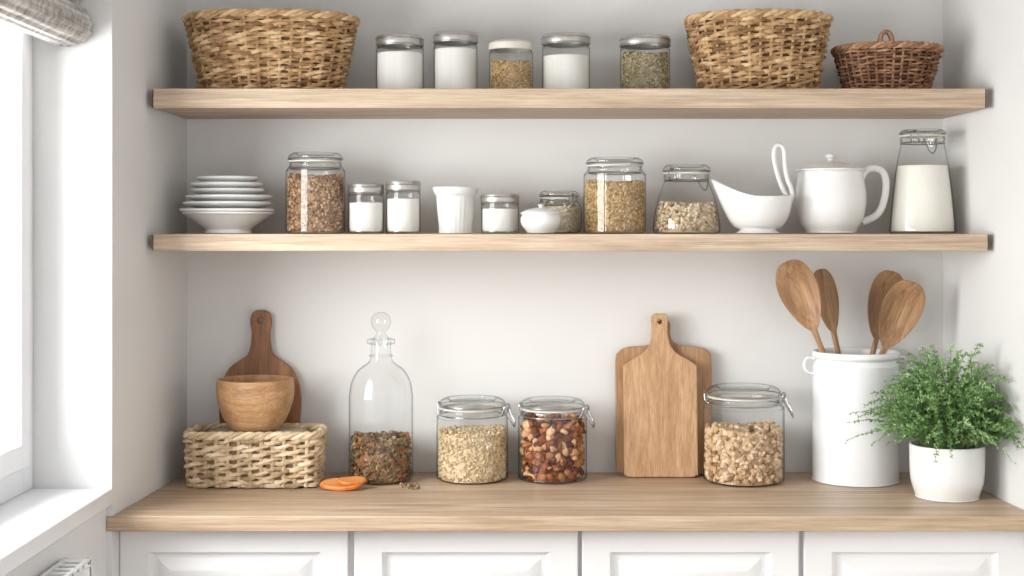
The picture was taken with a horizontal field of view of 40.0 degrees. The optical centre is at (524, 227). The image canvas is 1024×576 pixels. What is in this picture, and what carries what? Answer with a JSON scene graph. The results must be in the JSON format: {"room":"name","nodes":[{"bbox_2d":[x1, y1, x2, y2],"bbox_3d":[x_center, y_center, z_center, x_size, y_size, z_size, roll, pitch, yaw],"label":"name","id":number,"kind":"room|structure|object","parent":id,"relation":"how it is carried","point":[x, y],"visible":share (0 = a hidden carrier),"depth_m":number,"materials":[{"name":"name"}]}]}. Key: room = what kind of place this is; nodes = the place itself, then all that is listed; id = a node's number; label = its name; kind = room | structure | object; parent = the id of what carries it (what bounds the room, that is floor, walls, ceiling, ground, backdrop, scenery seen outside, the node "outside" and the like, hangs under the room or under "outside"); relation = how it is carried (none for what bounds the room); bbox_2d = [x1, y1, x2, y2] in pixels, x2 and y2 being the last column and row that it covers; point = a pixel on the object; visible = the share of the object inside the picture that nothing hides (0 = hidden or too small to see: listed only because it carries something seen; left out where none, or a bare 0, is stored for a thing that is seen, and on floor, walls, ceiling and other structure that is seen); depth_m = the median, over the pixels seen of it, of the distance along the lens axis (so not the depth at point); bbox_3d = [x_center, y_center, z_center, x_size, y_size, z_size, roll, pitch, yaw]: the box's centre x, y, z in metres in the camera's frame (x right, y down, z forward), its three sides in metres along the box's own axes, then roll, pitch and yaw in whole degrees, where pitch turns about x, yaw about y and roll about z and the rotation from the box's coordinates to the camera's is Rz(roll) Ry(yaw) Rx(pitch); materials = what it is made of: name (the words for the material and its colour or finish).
{"room":"kitchen","nodes":[
{"label":"kitchen","id":0,"kind":"room"},
{"bbox_2d":[6,0,186,575],"bbox_3d":[-0.880,0.162,1.300,0.340,2.500,3.300,0,0,0],"label":"wall","id":1,"kind":"structure","parent":0,"point":[110,166],"depth_m":2.50,"materials":[{"name":"paint"}]},
{"bbox_2d":[0,23,32,504],"bbox_3d":[-0.899,-0.212,1.575,0.072,1.350,1.849,0,0,0],"label":"window","id":2,"kind":"structure","parent":1,"relation":"in","point":[16,46],"depth_m":2.41,"materials":[{"name":"paint"}]},
{"bbox_2d":[0,0,93,46],"bbox_3d":[-0.807,-0.599,1.621,0.088,0.557,1.741,0,0,0],"label":"blind","id":3,"kind":"object","parent":1,"relation":"attached to","point":[57,22],"visible":1,"depth_m":2.31,"materials":[{"name":"white fabric"}]},
{"bbox_2d":[0,489,111,575],"bbox_3d":[-0.832,0.478,1.579,0.197,0.030,1.839,0,0,0],"label":"window sill","id":4,"kind":"structure","parent":1,"relation":"attached to","point":[33,520],"depth_m":2.26,"materials":[{"name":"paint"}]},
{"bbox_2d":[40,558,90,575],"bbox_3d":[-0.720,0.970,1.725,0.050,0.884,1.050,0,0,0],"label":"radiator","id":5,"kind":"object","parent":1,"relation":"attached to","point":[66,566],"visible":1,"depth_m":2.21,"materials":[{"name":"metal"}]},
{"bbox_2d":[187,0,942,471],"bbox_3d":[0.000,0.162,3.000,2.100,2.500,0.100,0,0,0],"label":"wall","id":6,"kind":"structure","parent":0,"point":[514,327],"depth_m":2.95,"materials":[{"name":"paint"}]},
{"bbox_2d":[152,89,985,118],"bbox_3d":[0.085,-0.248,2.815,1.594,0.037,0.267,0,0,0],"label":"wooden shelf","id":7,"kind":"object","parent":6,"relation":"attached to","point":[186,103],"visible":1,"depth_m":2.68,"materials":[{"name":"brown wood"}]},
{"bbox_2d":[182,8,360,88],"bbox_3d":[-0.507,-0.345,2.815,0.354,0.156,0.242,0,0,0],"label":"wicker basket","id":8,"kind":"object","parent":7,"relation":"on","point":[234,48],"visible":0.92,"depth_m":2.73,"materials":[{"name":"beige wicker"}]},
{"bbox_2d":[375,33,423,88],"bbox_3d":[-0.251,-0.326,2.820,0.098,0.119,0.098,0,0,0],"label":"jar","id":9,"kind":"object","parent":7,"relation":"on","point":[395,69],"visible":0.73,"depth_m":2.78,"materials":[{"name":"glass"}]},
{"bbox_2d":[433,30,477,88],"bbox_3d":[-0.140,-0.329,2.820,0.092,0.125,0.092,0,0,0],"label":"jar","id":10,"kind":"object","parent":7,"relation":"on","point":[455,67],"visible":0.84,"depth_m":2.79,"materials":[{"name":"glass"}]},
{"bbox_2d":[489,39,532,88],"bbox_3d":[-0.028,-0.321,2.820,0.090,0.109,0.090,0,0,0],"label":"jar","id":11,"kind":"object","parent":7,"relation":"on","point":[505,74],"visible":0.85,"depth_m":2.79,"materials":[{"name":"beige food"}]},
{"bbox_2d":[541,32,590,88],"bbox_3d":[0.082,-0.327,2.820,0.100,0.121,0.100,0,0,0],"label":"jar","id":12,"kind":"object","parent":7,"relation":"on","point":[560,71],"visible":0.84,"depth_m":2.78,"materials":[{"name":"glass"}]},
{"bbox_2d":[619,34,670,88],"bbox_3d":[0.241,-0.325,2.820,0.104,0.117,0.104,0,0,-4],"label":"jar","id":13,"kind":"object","parent":7,"relation":"on","point":[640,70],"visible":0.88,"depth_m":2.78,"materials":[{"name":"glass"}]},
{"bbox_2d":[684,8,832,88],"bbox_3d":[0.467,-0.345,2.815,0.300,0.156,0.237,0,0,0],"label":"wicker basket","id":14,"kind":"object","parent":7,"relation":"on","point":[757,48],"visible":0.91,"depth_m":2.73,"materials":[{"name":"beige wicker"}]},
{"bbox_2d":[830,29,944,88],"bbox_3d":[0.728,-0.327,2.825,0.226,0.120,0.207,0,0,0],"label":"wicker basket","id":15,"kind":"object","parent":7,"relation":"on","point":[879,64],"visible":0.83,"depth_m":2.75,"materials":[{"name":"brown wicker"}]},
{"bbox_2d":[152,233,988,250],"bbox_3d":[0.087,0.028,2.815,1.598,0.032,0.267,0,0,0],"label":"wooden shelf","id":16,"kind":"object","parent":6,"relation":"attached to","point":[187,241],"visible":1,"depth_m":2.68,"materials":[{"name":"brown wood"}]},
{"bbox_2d":[179,176,274,232],"bbox_3d":[-0.598,-0.046,2.819,0.187,0.114,0.187,0,0,-42],"label":"stacked bowls","id":17,"kind":"object","parent":16,"relation":"on","point":[221,204],"visible":1,"depth_m":2.76,"materials":[{"name":"white ceramic"}]},
{"bbox_2d":[287,152,344,233],"bbox_3d":[-0.421,-0.070,2.820,0.119,0.162,0.119,0,0,0],"label":"jar","id":18,"kind":"object","parent":16,"relation":"on","point":[314,203],"visible":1,"depth_m":2.78,"materials":[{"name":"glass"}]},
{"bbox_2d":[347,184,383,232],"bbox_3d":[-0.319,-0.039,2.820,0.074,0.099,0.074,0,0,0],"label":"jar","id":19,"kind":"object","parent":16,"relation":"on","point":[363,215],"visible":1,"depth_m":2.79,"materials":[{"name":"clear glass"}]},
{"bbox_2d":[385,180,420,232],"bbox_3d":[-0.244,-0.042,2.820,0.072,0.105,0.072,0,0,0],"label":"jar","id":20,"kind":"object","parent":16,"relation":"on","point":[402,212],"visible":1,"depth_m":2.79,"materials":[{"name":"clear glass"}]},
{"bbox_2d":[433,186,477,232],"bbox_3d":[-0.140,-0.036,2.820,0.091,0.093,0.091,0,0,0],"label":"ceramic cup","id":21,"kind":"object","parent":16,"relation":"on","point":[455,204],"visible":1,"depth_m":2.79,"materials":[{"name":"white ceramic"}]},
{"bbox_2d":[480,194,519,233],"bbox_3d":[-0.050,-0.029,2.820,0.080,0.079,0.080,0,0,0],"label":"jar","id":22,"kind":"object","parent":16,"relation":"on","point":[494,218],"visible":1,"depth_m":2.79,"materials":[{"name":"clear glass"}]},
{"bbox_2d":[520,204,561,233],"bbox_3d":[0.032,-0.018,2.765,0.081,0.058,0.081,0,0,0],"label":"sugar bowl","id":23,"kind":"object","parent":16,"relation":"on","point":[540,220],"visible":1,"depth_m":2.73,"materials":[{"name":"white ceramic"}]},
{"bbox_2d":[539,193,580,231],"bbox_3d":[0.070,-0.033,2.890,0.095,0.087,0.099,0,0,0],"label":"jar","id":24,"kind":"object","parent":16,"relation":"on","point":[570,216],"visible":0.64,"depth_m":2.85,"materials":[{"name":"clear glass"}]},
{"bbox_2d":[583,157,645,233],"bbox_3d":[0.180,-0.065,2.820,0.126,0.152,0.126,0,0,0],"label":"jar","id":25,"kind":"object","parent":16,"relation":"on","point":[611,206],"visible":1,"depth_m":2.77,"materials":[{"name":"glass"}]},
{"bbox_2d":[653,164,719,233],"bbox_3d":[0.324,-0.058,2.820,0.135,0.137,0.135,0,0,0],"label":"jar","id":26,"kind":"object","parent":16,"relation":"on","point":[672,216],"visible":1,"depth_m":2.77,"materials":[{"name":"clear glass"}]},
{"bbox_2d":[711,143,793,232],"bbox_3d":[0.452,-0.079,2.790,0.166,0.180,0.103,0,0,0],"label":"gravy boat","id":27,"kind":"object","parent":16,"relation":"on","point":[749,213],"visible":1,"depth_m":2.76,"materials":[{"name":"white ceramic"}]},
{"bbox_2d":[795,153,889,232],"bbox_3d":[0.628,-0.070,2.827,0.169,0.162,0.142,0,0,35],"label":"teapot","id":28,"kind":"object","parent":16,"relation":"on","point":[830,195],"visible":1,"depth_m":2.78,"materials":[{"name":"white ceramic"}]},
{"bbox_2d":[889,129,956,231],"bbox_3d":[0.804,-0.094,2.840,0.132,0.209,0.132,0,0,0],"label":"milk bottle","id":29,"kind":"object","parent":16,"relation":"on","point":[922,201],"visible":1,"depth_m":2.79,"materials":[{"name":"glass"}]},
{"bbox_2d":[943,0,1023,509],"bbox_3d":[0.964,0.162,1.300,0.172,2.500,3.300,0,0,0],"label":"wall","id":30,"kind":"structure","parent":0,"point":[983,40],"depth_m":2.70,"materials":[{"name":"paint"}]},
{"bbox_3d":[0.000,1.437,1.350,2.100,0.050,3.400,0,0,0],"label":"floor","id":31,"kind":"structure","parent":0,"visible":0},
{"bbox_2d":[120,531,1023,575],"bbox_3d":[0.086,0.976,2.741,1.637,0.873,0.410,0,0,0],"label":"base cabinet","id":32,"kind":"object","parent":31,"relation":"on","point":[142,553],"visible":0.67,"depth_m":2.54,"materials":[{"name":"paint"}]},
{"bbox_2d":[107,472,1023,530],"bbox_3d":[0.084,0.526,2.723,1.654,0.027,0.453,0,0,0],"label":"countertop","id":33,"kind":"structure","parent":32,"relation":"on","point":[593,501],"depth_m":2.57,"materials":[{"name":"brown wood"}]},
{"bbox_2d":[182,423,327,487],"bbox_3d":[-0.540,0.456,2.820,0.278,0.112,0.144,0,0,0],"label":"seagrass basket","id":34,"kind":"object","parent":33,"relation":"on","point":[222,459],"visible":0.94,"depth_m":2.76,"materials":[{"name":"beige wicker"}]},
{"bbox_2d":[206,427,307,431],"bbox_3d":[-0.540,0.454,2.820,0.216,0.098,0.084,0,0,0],"label":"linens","id":35,"kind":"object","parent":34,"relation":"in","point":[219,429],"visible":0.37,"depth_m":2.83,"materials":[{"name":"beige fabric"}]},
{"bbox_2d":[216,375,294,431],"bbox_3d":[-0.541,0.353,2.822,0.155,0.102,0.155,0,0,0],"label":"wooden bowl","id":36,"kind":"object","parent":35,"relation":"on","point":[246,403],"visible":1,"depth_m":2.77,"materials":[{"name":"brown wood"}]},
{"bbox_2d":[219,310,301,423],"bbox_3d":[-0.551,0.342,2.926,0.170,0.341,0.035,0,0,0],"label":"paddle cutting board","id":37,"kind":"object","parent":33,"relation":"on","point":[260,359],"visible":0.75,"depth_m":2.92,"materials":[{"name":"brown wood"}]},
{"bbox_2d":[320,476,366,490],"bbox_3d":[-0.356,0.500,2.751,0.092,0.023,0.046,0,0,0],"label":"slices","id":38,"kind":"object","parent":33,"relation":"on","point":[349,483],"visible":1,"depth_m":2.74,"materials":[{"name":"orange food"}]},
{"bbox_2d":[349,329,412,483],"bbox_3d":[-0.292,0.341,2.850,0.130,0.340,0.130,0,0,0],"label":"bottle","id":39,"kind":"object","parent":33,"relation":"on","point":[383,457],"visible":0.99,"depth_m":2.81,"materials":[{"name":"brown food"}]},
{"bbox_2d":[400,482,419,489],"bbox_3d":[-0.228,0.509,2.777,0.042,0.008,0.061,0,0,0],"label":"dried petals","id":40,"kind":"object","parent":33,"relation":"on","point":[412,485],"visible":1,"depth_m":2.77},
{"bbox_2d":[436,395,515,484],"bbox_3d":[-0.108,0.429,2.865,0.146,0.165,0.146,0,0,-27],"label":"jar","id":41,"kind":"object","parent":33,"relation":"on","point":[474,453],"visible":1,"depth_m":2.81,"materials":[{"name":"glass"}]},
{"bbox_2d":[519,396,594,483],"bbox_3d":[0.056,0.430,2.865,0.141,0.163,0.141,0,0,-23],"label":"jar","id":42,"kind":"object","parent":33,"relation":"on","point":[552,449],"visible":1,"depth_m":2.82,"materials":[{"name":"glass"}]},
{"bbox_2d":[623,313,697,476],"bbox_3d":[0.279,0.345,2.903,0.153,0.336,0.051,0,0,0],"label":"cutting board","id":43,"kind":"object","parent":33,"relation":"on","point":[660,399],"visible":1,"depth_m":2.89,"materials":[{"name":"brown wood"}]},
{"bbox_2d":[615,320,711,474],"bbox_3d":[0.288,0.352,2.927,0.200,0.321,0.038,0,0,0],"label":"cutting board","id":44,"kind":"object","parent":33,"relation":"on","point":[699,356],"visible":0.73,"depth_m":2.92,"materials":[{"name":"brown wood"}]},
{"bbox_2d":[704,383,793,485],"bbox_3d":[0.443,0.416,2.842,0.163,0.192,0.163,0,0,-20],"label":"jar","id":45,"kind":"object","parent":33,"relation":"on","point":[749,454],"visible":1,"depth_m":2.79,"materials":[{"name":"glass"}]},
{"bbox_2d":[802,347,908,486],"bbox_3d":[0.672,0.381,2.858,0.176,0.262,0.176,0,0,-40],"label":"utensil canister","id":46,"kind":"object","parent":33,"relation":"on","point":[842,383],"visible":0.94,"depth_m":2.78,"materials":[{"name":"white ceramic"}]},
{"bbox_2d":[775,259,825,352],"bbox_3d":[0.600,0.268,2.837,0.185,0.409,0.026,0,0,12],"label":"wooden spoon","id":47,"kind":"object","parent":46,"relation":"in","point":[796,284],"visible":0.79,"depth_m":2.84,"materials":[{"name":"brown wood"}]},
{"bbox_2d":[813,269,840,353],"bbox_3d":[0.646,0.284,2.898,0.115,0.402,0.015,0,0,-8],"label":"wooden spatula","id":48,"kind":"object","parent":46,"relation":"in","point":[827,287],"visible":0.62,"depth_m":2.89,"materials":[{"name":"brown wood"}]},
{"bbox_2d":[868,270,902,354],"bbox_3d":[0.715,0.283,2.886,0.141,0.393,0.024,0,0,-19],"label":"wooden spoon","id":49,"kind":"object","parent":46,"relation":"in","point":[883,282],"visible":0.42,"depth_m":2.89,"materials":[{"name":"brown wood"}]},
{"bbox_2d":[879,280,924,353],"bbox_3d":[0.713,0.290,2.837,0.186,0.372,0.029,0,0,0],"label":"wooden spoon","id":50,"kind":"object","parent":46,"relation":"in","point":[903,305],"visible":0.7,"depth_m":2.83,"materials":[{"name":"brown wood"}]},
{"bbox_2d":[844,342,1023,501],"bbox_3d":[0.753,0.363,2.663,0.270,0.297,0.345,0,0,-5],"label":"potted fern","id":51,"kind":"object","parent":33,"relation":"on","point":[946,464],"visible":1,"depth_m":2.63,"materials":[{"name":"green plant"}]}
]}

